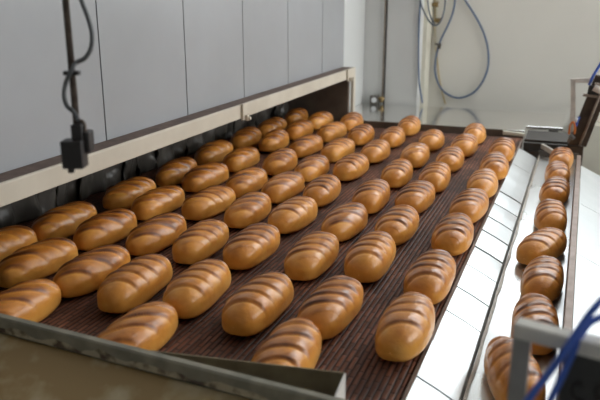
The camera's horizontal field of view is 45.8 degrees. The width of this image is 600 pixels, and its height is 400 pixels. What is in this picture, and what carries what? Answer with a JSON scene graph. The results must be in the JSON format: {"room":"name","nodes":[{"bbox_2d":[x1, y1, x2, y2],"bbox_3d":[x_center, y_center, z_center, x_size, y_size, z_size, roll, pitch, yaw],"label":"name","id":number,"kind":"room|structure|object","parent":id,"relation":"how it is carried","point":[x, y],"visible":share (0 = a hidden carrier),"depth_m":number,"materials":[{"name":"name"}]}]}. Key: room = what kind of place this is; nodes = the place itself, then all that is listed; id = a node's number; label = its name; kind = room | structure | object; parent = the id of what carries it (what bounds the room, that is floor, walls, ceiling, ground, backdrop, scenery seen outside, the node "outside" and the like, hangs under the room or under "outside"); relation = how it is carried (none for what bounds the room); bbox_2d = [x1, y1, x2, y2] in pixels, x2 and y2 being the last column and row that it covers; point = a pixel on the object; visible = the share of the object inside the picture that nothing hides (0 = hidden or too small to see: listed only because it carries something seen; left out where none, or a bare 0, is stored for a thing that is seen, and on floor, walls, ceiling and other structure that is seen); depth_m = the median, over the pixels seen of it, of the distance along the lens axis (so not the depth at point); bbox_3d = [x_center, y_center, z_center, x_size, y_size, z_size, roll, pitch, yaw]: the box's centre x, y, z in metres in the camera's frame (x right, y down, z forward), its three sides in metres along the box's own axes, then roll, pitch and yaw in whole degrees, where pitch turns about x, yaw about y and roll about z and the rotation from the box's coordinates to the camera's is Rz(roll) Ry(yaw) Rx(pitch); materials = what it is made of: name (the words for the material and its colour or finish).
{"room":"processing plant","nodes":[
{"label":"processing plant","id":0,"kind":"room"},
{"bbox_2d":[0,0,343,172],"bbox_3d":[-0.887,-0.979,1.081,0.100,2.135,6.200,6,18,20],"label":"wall","id":1,"kind":"structure","parent":0,"point":[150,63],"depth_m":2.18,"materials":[{"name":"grey metal"}]},
{"bbox_2d":[343,0,364,108],"bbox_3d":[0.276,-1.706,3.969,0.095,2.380,0.420,6,18,20],"label":"trim","id":2,"kind":"structure","parent":1,"relation":"attached to","point":[354,10],"depth_m":4.20,"materials":[{"name":"white metal"}]},
{"bbox_2d":[283,0,599,149],"bbox_3d":[1.961,-1.234,3.997,5.800,3.300,0.120,6,18,20],"label":"wall","id":3,"kind":"structure","parent":0,"point":[536,47],"depth_m":4.30,"materials":[{"name":"paint"}]},
{"bbox_2d":[370,0,385,103],"bbox_3d":[0.480,-1.738,4.076,0.086,2.380,0.061,6,18,20],"label":"pipe","id":4,"kind":"object","parent":3,"relation":"attached to","point":[374,99],"visible":1,"depth_m":4.38,"materials":[{"name":"grey metal"}]},
{"bbox_2d":[363,0,432,105],"bbox_3d":[0.569,-1.333,4.332,0.456,3.300,0.235,6,18,20],"label":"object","id":5,"kind":"structure","parent":3,"relation":"attached to","point":[400,84],"depth_m":4.34,"materials":[{"name":"grey metal"}]},
{"bbox_2d":[576,123,599,253],"bbox_3d":[3.138,0.111,3.784,3.180,0.842,0.108,6,18,20],"label":"trim","id":6,"kind":"structure","parent":3,"relation":"attached to","point":[591,152],"depth_m":4.19,"materials":[{"name":"beige paint"}]},
{"bbox_2d":[556,261,575,397],"bbox_3d":[0.773,1.295,1.439,5.900,0.100,6.850,6,18,20],"label":"floor","id":7,"kind":"structure","parent":0,"point":[575,261],"depth_m":3.81,"materials":[{"name":"concrete"}]},
{"bbox_2d":[0,313,345,399],"bbox_3d":[-0.369,0.758,1.315,0.894,1.000,0.204,8,18,24],"label":"metal rail","id":8,"kind":"object","parent":7,"relation":"on","point":[39,361],"visible":1,"depth_m":1.24,"materials":[{"name":"grey metal"}]},
{"bbox_2d":[0,67,355,206],"bbox_3d":[-0.693,0.358,2.335,0.550,1.188,4.275,6,18,20],"label":"metal beam","id":9,"kind":"structure","parent":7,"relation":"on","point":[329,91],"depth_m":2.34,"materials":[{"name":"beige metal"}]},
{"bbox_2d":[0,101,288,227],"bbox_3d":[-0.589,-0.228,2.819,0.060,0.226,2.949,6,18,20],"label":"curtain","id":10,"kind":"object","parent":9,"relation":"hanging from","point":[29,208],"visible":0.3,"depth_m":2.61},
{"bbox_2d":[0,123,522,399],"bbox_3d":[-0.046,0.399,2.704,1.429,0.900,2.705,6,18,20],"label":"conveyor","id":11,"kind":"object","parent":7,"relation":"on","point":[352,352],"visible":0.21,"depth_m":1.69,"materials":[{"name":"metal"}]},
{"bbox_2d":[0,225,37,260],"bbox_3d":[-0.813,0.125,1.898,0.108,0.083,0.250,7,18,24],"label":"bread loaf","id":12,"kind":"object","parent":11,"relation":"on","point":[13,238],"visible":0.81,"depth_m":1.91,"materials":[{"name":"brown food"}]},
{"bbox_2d":[0,278,61,322],"bbox_3d":[-0.615,0.231,1.543,0.112,0.081,0.252,6,17,19],"label":"bread loaf","id":13,"kind":"object","parent":11,"relation":"on","point":[35,300],"visible":0.8,"depth_m":1.53,"materials":[{"name":"brown food"}]},
{"bbox_2d":[0,237,77,287],"bbox_3d":[-0.673,0.152,1.815,0.106,0.079,0.248,7,18,23],"label":"bread loaf","id":14,"kind":"object","parent":11,"relation":"on","point":[43,258],"visible":0.86,"depth_m":1.77,"materials":[{"name":"brown food"}]},
{"bbox_2d":[31,201,96,240],"bbox_3d":[-0.705,0.059,2.119,0.105,0.083,0.251,6,18,21],"label":"bread loaf","id":15,"kind":"object","parent":11,"relation":"on","point":[63,221],"visible":0.73,"depth_m":2.06,"materials":[{"name":"brown food"}]},
{"bbox_2d":[53,245,130,297],"bbox_3d":[-0.512,0.168,1.754,0.106,0.083,0.246,8,18,24],"label":"bread loaf","id":16,"kind":"object","parent":11,"relation":"on","point":[82,275],"visible":0.77,"depth_m":1.70,"materials":[{"name":"brown food"}]},
{"bbox_2d":[73,208,136,250],"bbox_3d":[-0.562,0.078,2.055,0.110,0.084,0.243,7,18,22],"label":"bread loaf","id":17,"kind":"object","parent":11,"relation":"on","point":[109,227],"visible":0.9,"depth_m":2.00,"materials":[{"name":"brown food"}]},
{"bbox_2d":[102,176,155,209],"bbox_3d":[-0.576,-0.029,2.419,0.110,0.084,0.249,7,18,21],"label":"bread loaf","id":18,"kind":"object","parent":11,"relation":"on","point":[123,194],"visible":0.82,"depth_m":2.35,"materials":[{"name":"brown food"}]},
{"bbox_2d":[97,254,172,313],"bbox_3d":[-0.390,0.189,1.683,0.111,0.083,0.251,6,17,18],"label":"bread loaf","id":19,"kind":"object","parent":11,"relation":"on","point":[137,281],"visible":0.98,"depth_m":1.62,"materials":[{"name":"brown food"}]},
{"bbox_2d":[98,301,177,350],"bbox_3d":[-0.327,0.265,1.431,0.106,0.080,0.246,7,18,21],"label":"bread loaf","id":20,"kind":"object","parent":11,"relation":"on","point":[148,326],"visible":0.59,"depth_m":1.41,"materials":[{"name":"brown food"}]},
{"bbox_2d":[125,213,186,255],"bbox_3d":[-0.407,0.090,2.022,0.110,0.079,0.251,6,18,21],"label":"bread loaf","id":21,"kind":"object","parent":11,"relation":"on","point":[157,233],"visible":0.88,"depth_m":1.96,"materials":[{"name":"brown food"}]},
{"bbox_2d":[130,185,184,220],"bbox_3d":[-0.464,0.003,2.319,0.111,0.079,0.247,7,18,22],"label":"bread loaf","id":22,"kind":"object","parent":11,"relation":"on","point":[167,198],"visible":0.88,"depth_m":2.26,"materials":[{"name":"brown food"}]},
{"bbox_2d":[155,157,196,185],"bbox_3d":[-0.468,-0.113,2.699,0.105,0.084,0.248,6,17,19],"label":"bread loaf","id":23,"kind":"object","parent":11,"relation":"on","point":[172,172],"visible":0.8,"depth_m":2.63,"materials":[{"name":"brown food"}]},
{"bbox_2d":[163,259,230,318],"bbox_3d":[-0.239,0.198,1.655,0.111,0.082,0.245,5,17,17],"label":"bread loaf","id":24,"kind":"object","parent":11,"relation":"on","point":[198,287],"visible":0.89,"depth_m":1.59,"materials":[{"name":"brown food"}]},
{"bbox_2d":[172,219,228,263],"bbox_3d":[-0.273,0.107,1.965,0.106,0.079,0.244,5,17,17],"label":"bread loaf","id":25,"kind":"object","parent":11,"relation":"on","point":[200,241],"visible":0.95,"depth_m":1.90,"materials":[{"name":"brown food"}]},
{"bbox_2d":[181,162,228,192],"bbox_3d":[-0.352,-0.090,2.629,0.111,0.081,0.251,7,18,22],"label":"bread loaf","id":26,"kind":"object","parent":11,"relation":"on","point":[200,177],"visible":0.91,"depth_m":2.56,"materials":[{"name":"brown food"}]},
{"bbox_2d":[181,185,235,220],"bbox_3d":[-0.296,0.003,2.317,0.109,0.080,0.247,8,18,24],"label":"bread loaf","id":27,"kind":"object","parent":11,"relation":"on","point":[211,201],"visible":0.91,"depth_m":2.25,"materials":[{"name":"brown food"}]},
{"bbox_2d":[194,140,233,164],"bbox_3d":[-0.367,-0.205,3.016,0.108,0.082,0.250,6,18,20],"label":"bread loaf","id":28,"kind":"object","parent":11,"relation":"on","point":[214,151],"visible":0.79,"depth_m":2.94,"materials":[{"name":"brown food"}]},
{"bbox_2d":[222,146,259,171],"bbox_3d":[-0.241,-0.172,2.909,0.115,0.079,0.245,6,17,19],"label":"bread loaf","id":29,"kind":"object","parent":11,"relation":"on","point":[238,159],"visible":0.85,"depth_m":2.84,"materials":[{"name":"brown food"}]},
{"bbox_2d":[230,127,261,148],"bbox_3d":[-0.248,-0.295,3.319,0.111,0.083,0.245,5,17,18],"label":"bread loaf","id":30,"kind":"object","parent":11,"relation":"on","point":[247,136],"visible":0.91,"depth_m":3.25,"materials":[{"name":"brown food"}]},
{"bbox_2d":[225,167,267,197],"bbox_3d":[-0.195,-0.069,2.561,0.106,0.079,0.244,6,18,20],"label":"bread loaf","id":31,"kind":"object","parent":11,"relation":"on","point":[251,179],"visible":0.74,"depth_m":2.50,"materials":[{"name":"brown food"}]},
{"bbox_2d":[224,192,270,228],"bbox_3d":[-0.160,0.025,2.242,0.110,0.080,0.248,6,17,19],"label":"bread loaf","id":32,"kind":"object","parent":11,"relation":"on","point":[250,208],"visible":0.92,"depth_m":2.17,"materials":[{"name":"brown food"}]},
{"bbox_2d":[150,350,345,398],"bbox_3d":[-0.095,0.324,1.202,0.352,0.095,0.088,6,18,20],"label":"metal pan","id":33,"kind":"object","parent":11,"relation":"on","point":[332,383],"visible":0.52,"depth_m":1.19,"materials":[{"name":"grey metal"}]},
{"bbox_2d":[223,223,279,269],"bbox_3d":[-0.129,0.117,1.926,0.108,0.082,0.247,6,18,20],"label":"bread loaf","id":34,"kind":"object","parent":11,"relation":"on","point":[255,243],"visible":0.96,"depth_m":1.85,"materials":[{"name":"brown food"}]},
{"bbox_2d":[222,272,293,335],"bbox_3d":[-0.092,0.221,1.575,0.110,0.082,0.246,7,18,22],"label":"bread loaf","id":35,"kind":"object","parent":11,"relation":"on","point":[259,302],"visible":1,"depth_m":1.51,"materials":[{"name":"brown food"}]},
{"bbox_2d":[257,117,286,136],"bbox_3d":[-0.138,-0.372,3.586,0.111,0.080,0.249,7,18,22],"label":"bread loaf","id":36,"kind":"object","parent":11,"relation":"on","point":[273,123],"visible":0.68,"depth_m":3.52,"materials":[{"name":"brown food"}]},
{"bbox_2d":[258,129,288,151],"bbox_3d":[-0.115,-0.277,3.253,0.107,0.085,0.251,5,17,18],"label":"bread loaf","id":37,"kind":"object","parent":11,"relation":"on","point":[273,140],"visible":0.95,"depth_m":3.17,"materials":[{"name":"brown food"}]},
{"bbox_2d":[262,148,297,175],"bbox_3d":[-0.076,-0.159,2.855,0.112,0.085,0.247,5,17,18],"label":"bread loaf","id":38,"kind":"object","parent":11,"relation":"on","point":[281,160],"visible":0.84,"depth_m":2.78,"materials":[{"name":"brown food"}]},
{"bbox_2d":[261,171,304,203],"bbox_3d":[-0.059,-0.051,2.496,0.113,0.081,0.247,7,18,23],"label":"bread loaf","id":39,"kind":"object","parent":11,"relation":"on","point":[281,187],"visible":0.86,"depth_m":2.43,"materials":[{"name":"brown food"}]},
{"bbox_2d":[251,317,321,368],"bbox_3d":[-0.025,0.291,1.346,0.108,0.078,0.250,5,17,17],"label":"bread loaf","id":40,"kind":"object","parent":11,"relation":"on","point":[297,342],"visible":0.59,"depth_m":1.32,"materials":[{"name":"brown food"}]},
{"bbox_2d":[268,196,317,233],"bbox_3d":[-0.018,0.040,2.192,0.113,0.080,0.253,7,18,24],"label":"bread loaf","id":41,"kind":"object","parent":11,"relation":"on","point":[294,214],"visible":0.92,"depth_m":2.12,"materials":[{"name":"brown food"}]},
{"bbox_2d":[284,108,307,124],"bbox_3d":[-0.022,-0.457,3.870,0.109,0.081,0.250,5,17,17],"label":"bread loaf","id":42,"kind":"object","parent":11,"relation":"on","point":[295,114],"visible":0.68,"depth_m":3.80,"materials":[{"name":"brown food"}]},
{"bbox_2d":[284,120,313,139],"bbox_3d":[-0.006,-0.352,3.511,0.116,0.082,0.245,7,18,21],"label":"bread loaf","id":43,"kind":"object","parent":11,"relation":"on","point":[299,128],"visible":0.78,"depth_m":3.44,"materials":[{"name":"brown food"}]},
{"bbox_2d":[289,134,322,157],"bbox_3d":[0.023,-0.244,3.152,0.105,0.079,0.250,8,18,24],"label":"bread loaf","id":44,"kind":"object","parent":11,"relation":"on","point":[307,145],"visible":0.78,"depth_m":3.09,"materials":[{"name":"brown food"}]},
{"bbox_2d":[284,231,338,280],"bbox_3d":[0.033,0.138,1.860,0.110,0.080,0.249,6,17,19],"label":"bread loaf","id":45,"kind":"object","parent":11,"relation":"on","point":[312,255],"visible":1,"depth_m":1.78,"materials":[{"name":"brown food"}]},
{"bbox_2d":[294,154,328,181],"bbox_3d":[0.047,-0.129,2.760,0.107,0.081,0.247,6,18,21],"label":"bread loaf","id":46,"kind":"object","parent":11,"relation":"on","point":[311,167],"visible":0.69,"depth_m":2.69,"materials":[{"name":"brown food"}]},
{"bbox_2d":[307,111,332,129],"bbox_3d":[0.106,-0.423,3.751,0.110,0.082,0.248,7,18,23],"label":"bread loaf","id":47,"kind":"object","parent":11,"relation":"on","point":[318,119],"visible":0.66,"depth_m":3.68,"materials":[{"name":"brown food"}]},
{"bbox_2d":[303,174,340,206],"bbox_3d":[0.078,-0.038,2.457,0.104,0.078,0.244,6,17,18],"label":"bread loaf","id":48,"kind":"object","parent":11,"relation":"on","point":[324,189],"visible":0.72,"depth_m":2.39,"materials":[{"name":"brown food"}]},
{"bbox_2d":[297,275,362,339],"bbox_3d":[0.070,0.226,1.559,0.108,0.082,0.245,7,18,22],"label":"bread loaf","id":49,"kind":"object","parent":11,"relation":"on","point":[338,299],"visible":0.86,"depth_m":1.50,"materials":[{"name":"brown food"}]},
{"bbox_2d":[316,121,346,141],"bbox_3d":[0.153,-0.336,3.462,0.106,0.080,0.250,7,18,24],"label":"bread loaf","id":50,"kind":"object","parent":11,"relation":"on","point":[328,132],"visible":0.81,"depth_m":3.39,"materials":[{"name":"brown food"}]},
{"bbox_2d":[321,138,354,161],"bbox_3d":[0.165,-0.221,3.071,0.106,0.081,0.251,8,18,25],"label":"bread loaf","id":51,"kind":"object","parent":11,"relation":"on","point":[338,148],"visible":0.74,"depth_m":3.00,"materials":[{"name":"brown food"}]},
{"bbox_2d":[321,202,367,241],"bbox_3d":[0.135,0.059,2.127,0.110,0.080,0.249,7,18,23],"label":"bread loaf","id":52,"kind":"object","parent":11,"relation":"on","point":[347,220],"visible":0.84,"depth_m":2.06,"materials":[{"name":"brown food"}]},
{"bbox_2d":[333,153,368,180],"bbox_3d":[0.201,-0.134,2.776,0.106,0.081,0.247,7,18,23],"label":"bread loaf","id":53,"kind":"object","parent":11,"relation":"on","point":[353,166],"visible":0.95,"depth_m":2.70,"materials":[{"name":"brown food"}]},
{"bbox_2d":[340,112,362,130],"bbox_3d":[0.272,-0.415,3.721,0.112,0.084,0.249,5,17,17],"label":"bread loaf","id":54,"kind":"object","parent":11,"relation":"on","point":[351,119],"visible":0.66,"depth_m":3.64,"materials":[{"name":"brown food"}]},
{"bbox_2d":[347,124,374,145],"bbox_3d":[0.293,-0.315,3.389,0.105,0.082,0.249,6,17,19],"label":"bread loaf","id":55,"kind":"object","parent":11,"relation":"on","point":[362,134],"visible":0.91,"depth_m":3.31,"materials":[{"name":"brown food"}]},
{"bbox_2d":[344,231,395,282],"bbox_3d":[0.184,0.139,1.847,0.112,0.085,0.252,6,18,20],"label":"bread loaf","id":56,"kind":"object","parent":11,"relation":"on","point":[369,258],"visible":1,"depth_m":1.77,"materials":[{"name":"brown food"}]},
{"bbox_2d":[352,179,389,213],"bbox_3d":[0.240,-0.019,2.384,0.109,0.084,0.246,5,17,17],"label":"bread loaf","id":57,"kind":"object","parent":11,"relation":"on","point":[374,194],"visible":0.83,"depth_m":2.31,"materials":[{"name":"brown food"}]},
{"bbox_2d":[360,139,389,162],"bbox_3d":[0.326,-0.213,3.051,0.112,0.078,0.251,6,18,20],"label":"bread loaf","id":58,"kind":"object","parent":11,"relation":"on","point":[377,150],"visible":0.81,"depth_m":2.98,"materials":[{"name":"brown food"}]},
{"bbox_2d":[380,126,404,147],"bbox_3d":[0.437,-0.299,3.342,0.113,0.078,0.246,5,17,17],"label":"bread loaf","id":59,"kind":"object","parent":11,"relation":"on","point":[394,135],"visible":0.73,"depth_m":3.26,"materials":[{"name":"brown food"}]},
{"bbox_2d":[374,204,418,244],"bbox_3d":[0.289,0.068,2.099,0.109,0.079,0.247,7,18,22],"label":"bread loaf","id":60,"kind":"object","parent":11,"relation":"on","point":[401,222],"visible":0.76,"depth_m":2.03,"materials":[{"name":"brown food"}]},
{"bbox_2d":[380,159,412,187],"bbox_3d":[0.369,-0.105,2.685,0.105,0.079,0.244,6,17,19],"label":"bread loaf","id":61,"kind":"object","parent":11,"relation":"on","point":[398,173],"visible":0.93,"depth_m":2.61,"materials":[{"name":"brown food"}]},
{"bbox_2d":[375,291,434,361],"bbox_3d":[0.221,0.253,1.469,0.110,0.081,0.246,6,18,21],"label":"bread loaf","id":62,"kind":"object","parent":11,"relation":"on","point":[405,328],"visible":1,"depth_m":1.40,"materials":[{"name":"brown food"}]},
{"bbox_2d":[397,115,420,135],"bbox_3d":[0.557,-0.381,3.613,0.106,0.081,0.247,5,17,18],"label":"bread loaf","id":63,"kind":"object","parent":11,"relation":"on","point":[411,125],"visible":0.8,"depth_m":3.53,"materials":[{"name":"brown food"}]},
{"bbox_2d":[395,180,434,213],"bbox_3d":[0.386,-0.015,2.373,0.110,0.082,0.244,7,18,23],"label":"bread loaf","id":64,"kind":"object","parent":11,"relation":"on","point":[418,194],"visible":0.73,"depth_m":2.30,"materials":[{"name":"brown food"}]},
{"bbox_2d":[400,142,429,167],"bbox_3d":[0.483,-0.194,2.979,0.117,0.081,0.251,6,17,18],"label":"bread loaf","id":65,"kind":"object","parent":11,"relation":"on","point":[417,154],"visible":0.83,"depth_m":2.89,"materials":[{"name":"brown food"}]},
{"bbox_2d":[403,249,455,303],"bbox_3d":[0.317,0.178,1.725,0.110,0.080,0.248,7,18,21],"label":"bread loaf","id":66,"kind":"object","parent":11,"relation":"on","point":[432,274],"visible":0.88,"depth_m":1.66,"materials":[{"name":"brown food"}]},
{"bbox_2d":[419,129,443,150],"bbox_3d":[0.608,-0.280,3.276,0.112,0.078,0.249,6,17,19],"label":"bread loaf","id":67,"kind":"object","parent":11,"relation":"on","point":[433,138],"visible":0.77,"depth_m":3.20,"materials":[{"name":"brown food"}]},
{"bbox_2d":[418,161,450,192],"bbox_3d":[0.500,-0.091,2.628,0.110,0.084,0.250,6,17,18],"label":"bread loaf","id":68,"kind":"object","parent":11,"relation":"on","point":[437,173],"visible":0.78,"depth_m":2.55,"materials":[{"name":"brown food"}]},
{"bbox_2d":[435,146,463,171],"bbox_3d":[0.616,-0.171,2.908,0.106,0.079,0.246,6,17,19],"label":"bread loaf","id":69,"kind":"object","parent":11,"relation":"on","point":[453,156],"visible":0.69,"depth_m":2.83,"materials":[{"name":"brown food"}]},
{"bbox_2d":[431,212,473,255],"bbox_3d":[0.438,0.090,2.022,0.108,0.079,0.243,6,18,20],"label":"bread loaf","id":70,"kind":"object","parent":11,"relation":"on","point":[454,233],"visible":0.91,"depth_m":1.95,"materials":[{"name":"brown food"}]},
{"bbox_2d":[451,133,477,156],"bbox_3d":[0.734,-0.250,3.170,0.111,0.081,0.249,6,18,20],"label":"bread loaf","id":71,"kind":"object","parent":11,"relation":"on","point":[468,143],"visible":0.77,"depth_m":3.09,"materials":[{"name":"brown food"}]},
{"bbox_2d":[449,188,488,222],"bbox_3d":[0.545,0.012,2.285,0.105,0.080,0.248,8,18,26],"label":"bread loaf","id":72,"kind":"object","parent":11,"relation":"on","point":[473,202],"visible":0.76,"depth_m":2.22,"materials":[{"name":"brown food"}]},
{"bbox_2d":[463,123,485,143],"bbox_3d":[0.840,-0.322,3.412,0.109,0.082,0.245,6,17,19],"label":"bread loaf","id":73,"kind":"object","parent":11,"relation":"on","point":[477,129],"visible":0.6,"depth_m":3.34,"materials":[{"name":"brown food"}]},
{"bbox_2d":[467,168,497,197],"bbox_3d":[0.656,-0.064,2.545,0.108,0.077,0.250,6,18,20],"label":"bread loaf","id":74,"kind":"object","parent":11,"relation":"on","point":[485,179],"visible":0.71,"depth_m":2.47,"materials":[{"name":"brown food"}]},
{"bbox_2d":[479,151,508,179],"bbox_3d":[0.765,-0.139,2.792,0.110,0.082,0.251,5,17,17],"label":"bread loaf","id":75,"kind":"object","parent":11,"relation":"on","point":[496,161],"visible":0.76,"depth_m":2.71,"materials":[{"name":"brown food"}]},
{"bbox_2d":[488,137,514,161],"bbox_3d":[0.875,-0.223,3.072,0.108,0.084,0.245,7,18,21],"label":"bread loaf","id":76,"kind":"object","parent":11,"relation":"on","point":[505,145],"visible":0.62,"depth_m":2.99,"materials":[{"name":"brown food"}]},
{"bbox_2d":[349,103,565,138],"bbox_3d":[0.839,-0.025,4.104,1.204,0.920,0.650,6,18,20],"label":"steel table","id":77,"kind":"object","parent":7,"relation":"on","point":[513,124],"visible":0.61,"depth_m":3.89,"materials":[{"name":"silver metal"}]},
{"bbox_2d":[406,148,536,399],"bbox_3d":[0.605,0.518,2.306,0.085,0.899,2.485,6,18,20],"label":"plate","id":78,"kind":"object","parent":7,"relation":"on","point":[444,373],"visible":0.99,"depth_m":1.73,"materials":[{"name":"white metal"}]},
{"bbox_2d":[463,144,580,399],"bbox_3d":[0.752,0.506,2.306,0.184,0.922,2.560,6,18,20],"label":"conveyor belt","id":79,"kind":"object","parent":7,"relation":"on","point":[499,321],"visible":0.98,"depth_m":1.86,"materials":[{"name":"metal"}]},
{"bbox_2d":[484,336,545,399],"bbox_3d":[0.420,0.335,1.389,0.106,0.079,0.242,1,17,4],"label":"bread loaf","id":80,"kind":"object","parent":79,"relation":"on","point":[497,358],"visible":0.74,"depth_m":1.36,"materials":[{"name":"brown food"}]},
{"bbox_2d":[511,293,558,354],"bbox_3d":[0.534,0.272,1.608,0.103,0.075,0.236,5,17,17],"label":"bread loaf","id":81,"kind":"object","parent":79,"relation":"on","point":[533,306],"visible":0.65,"depth_m":1.58,"materials":[{"name":"brown food"}]},
{"bbox_2d":[516,227,566,264],"bbox_3d":[0.713,0.131,2.083,0.105,0.078,0.240,14,22,39],"label":"bread loaf","id":82,"kind":"object","parent":79,"relation":"on","point":[548,241],"visible":0.87,"depth_m":2.02,"materials":[{"name":"brown food"}]},
{"bbox_2d":[520,255,563,300],"bbox_3d":[0.633,0.200,1.850,0.106,0.076,0.239,8,18,24],"label":"bread loaf","id":83,"kind":"object","parent":79,"relation":"on","point":[543,275],"visible":0.78,"depth_m":1.78,"materials":[{"name":"brown food"}]},
{"bbox_2d":[534,199,566,231],"bbox_3d":[0.836,0.047,2.366,0.106,0.077,0.239,5,17,18],"label":"bread loaf","id":84,"kind":"object","parent":79,"relation":"on","point":[552,213],"visible":0.88,"depth_m":2.29,"materials":[{"name":"brown food"}]},
{"bbox_2d":[539,176,569,202],"bbox_3d":[0.958,-0.040,2.663,0.104,0.076,0.234,8,18,24],"label":"bread loaf","id":85,"kind":"object","parent":79,"relation":"on","point":[555,187],"visible":0.84,"depth_m":2.59,"materials":[{"name":"brown food"}]},
{"bbox_2d":[545,160,569,182],"bbox_3d":[1.057,-0.114,2.913,0.104,0.076,0.242,5,17,18],"label":"bread loaf","id":86,"kind":"object","parent":79,"relation":"on","point":[554,168],"visible":0.68,"depth_m":2.85,"materials":[{"name":"brown food"}]},
{"bbox_2d":[548,147,573,168],"bbox_3d":[1.161,-0.189,3.157,0.102,0.081,0.239,8,18,24],"label":"bread loaf","id":87,"kind":"object","parent":79,"relation":"on","point":[564,154],"visible":0.7,"depth_m":3.09,"materials":[{"name":"brown food"}]},
{"bbox_2d":[523,130,582,312],"bbox_3d":[1.258,0.123,3.633,0.272,0.904,0.280,6,18,20],"label":"frame","id":88,"kind":"object","parent":7,"relation":"on","point":[533,140],"visible":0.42,"depth_m":3.44,"materials":[{"name":"metal"}]},
{"bbox_2d":[507,317,599,399],"bbox_3d":[0.311,0.740,0.971,0.138,1.229,0.025,11,20,32],"label":"bracket","id":89,"kind":"object","parent":7,"relation":"on","point":[582,380],"visible":0.94,"depth_m":0.81,"materials":[{"name":"grey metal"}]},
{"bbox_2d":[523,297,599,399],"bbox_3d":[0.304,0.167,0.791,0.209,0.161,0.013,-10,19,-31],"label":"cable","id":90,"kind":"object","parent":89,"relation":"attached to","point":[595,306],"visible":1,"depth_m":0.78,"materials":[{"name":"blue plastic"}]},
{"bbox_2d":[547,314,599,399],"bbox_3d":[0.325,0.189,0.806,0.184,0.121,0.016,-11,20,-34],"label":"cable","id":91,"kind":"object","parent":89,"relation":"attached to","point":[595,319],"visible":1,"depth_m":0.78,"materials":[{"name":"blue plastic"}]},
{"bbox_2d":[567,63,599,214],"bbox_3d":[1.309,-0.008,3.350,0.174,1.316,0.111,6,18,20],"label":"guide arm","id":92,"kind":"object","parent":7,"relation":"on","point":[580,129],"visible":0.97,"depth_m":3.25,"materials":[{"name":"brown metal"}]},
{"bbox_2d":[573,166,599,335],"bbox_3d":[0.883,0.584,2.080,0.229,0.900,2.148,6,18,20],"label":"plate","id":93,"kind":"object","parent":7,"relation":"on","point":[587,275],"visible":0.58,"depth_m":2.04,"materials":[{"name":"grey paint"}]},
{"bbox_3d":[0.773,-1.965,0.475,5.900,0.100,6.850,6,18,20],"label":"ceiling","id":94,"kind":"structure","parent":0,"visible":0},
{"bbox_2d":[60,0,94,172],"bbox_3d":[-0.415,-1.072,1.102,0.063,1.973,0.623,-4,17,-15],"label":"rod","id":95,"kind":"object","parent":94,"relation":"hanging from","point":[75,150],"visible":1,"depth_m":1.10,"materials":[{"name":"black plastic"}]},
{"bbox_2d":[418,2,422,102],"bbox_3d":[0.728,-1.727,4.011,0.054,2.363,0.010,6,18,20],"label":"air hose","id":96,"kind":"object","parent":94,"relation":"hanging from","point":[419,2],"visible":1,"depth_m":4.26,"materials":[{"name":"blue"}]},
{"bbox_2d":[427,0,435,23],"bbox_3d":[0.765,-1.940,3.905,0.063,1.894,0.009,6,18,20],"label":"air hose","id":97,"kind":"object","parent":94,"relation":"hanging from","point":[427,0],"visible":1,"depth_m":4.15,"materials":[{"name":"grey rubber"}]},
{"bbox_2d":[420,0,445,25],"bbox_3d":[0.773,-1.938,3.916,0.158,1.905,0.010,6,18,20],"label":"air hose","id":98,"kind":"object","parent":94,"relation":"hanging from","point":[429,21],"visible":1,"depth_m":4.17,"materials":[{"name":"grey rubber"}]},
{"bbox_2d":[432,0,440,48],"bbox_3d":[0.847,-1.929,4.147,0.070,2.053,0.039,6,18,20],"label":"pipe","id":99,"kind":"object","parent":94,"relation":"hanging from","point":[434,4],"visible":0.92,"depth_m":4.39,"materials":[{"name":"beige metal"}]},
{"bbox_2d":[434,0,445,103],"bbox_3d":[0.878,-1.766,4.207,0.113,2.398,0.007,6,18,20],"label":"wire","id":100,"kind":"object","parent":94,"relation":"hanging from","point":[434,0],"visible":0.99,"depth_m":4.47,"materials":[{"name":"brown"}]},
{"bbox_2d":[434,0,489,98],"bbox_3d":[1.002,-1.768,4.141,0.340,2.359,0.012,6,18,20],"label":"air hose","id":101,"kind":"object","parent":94,"relation":"hanging from","point":[466,2],"visible":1,"depth_m":4.38,"materials":[{"name":"blue"}]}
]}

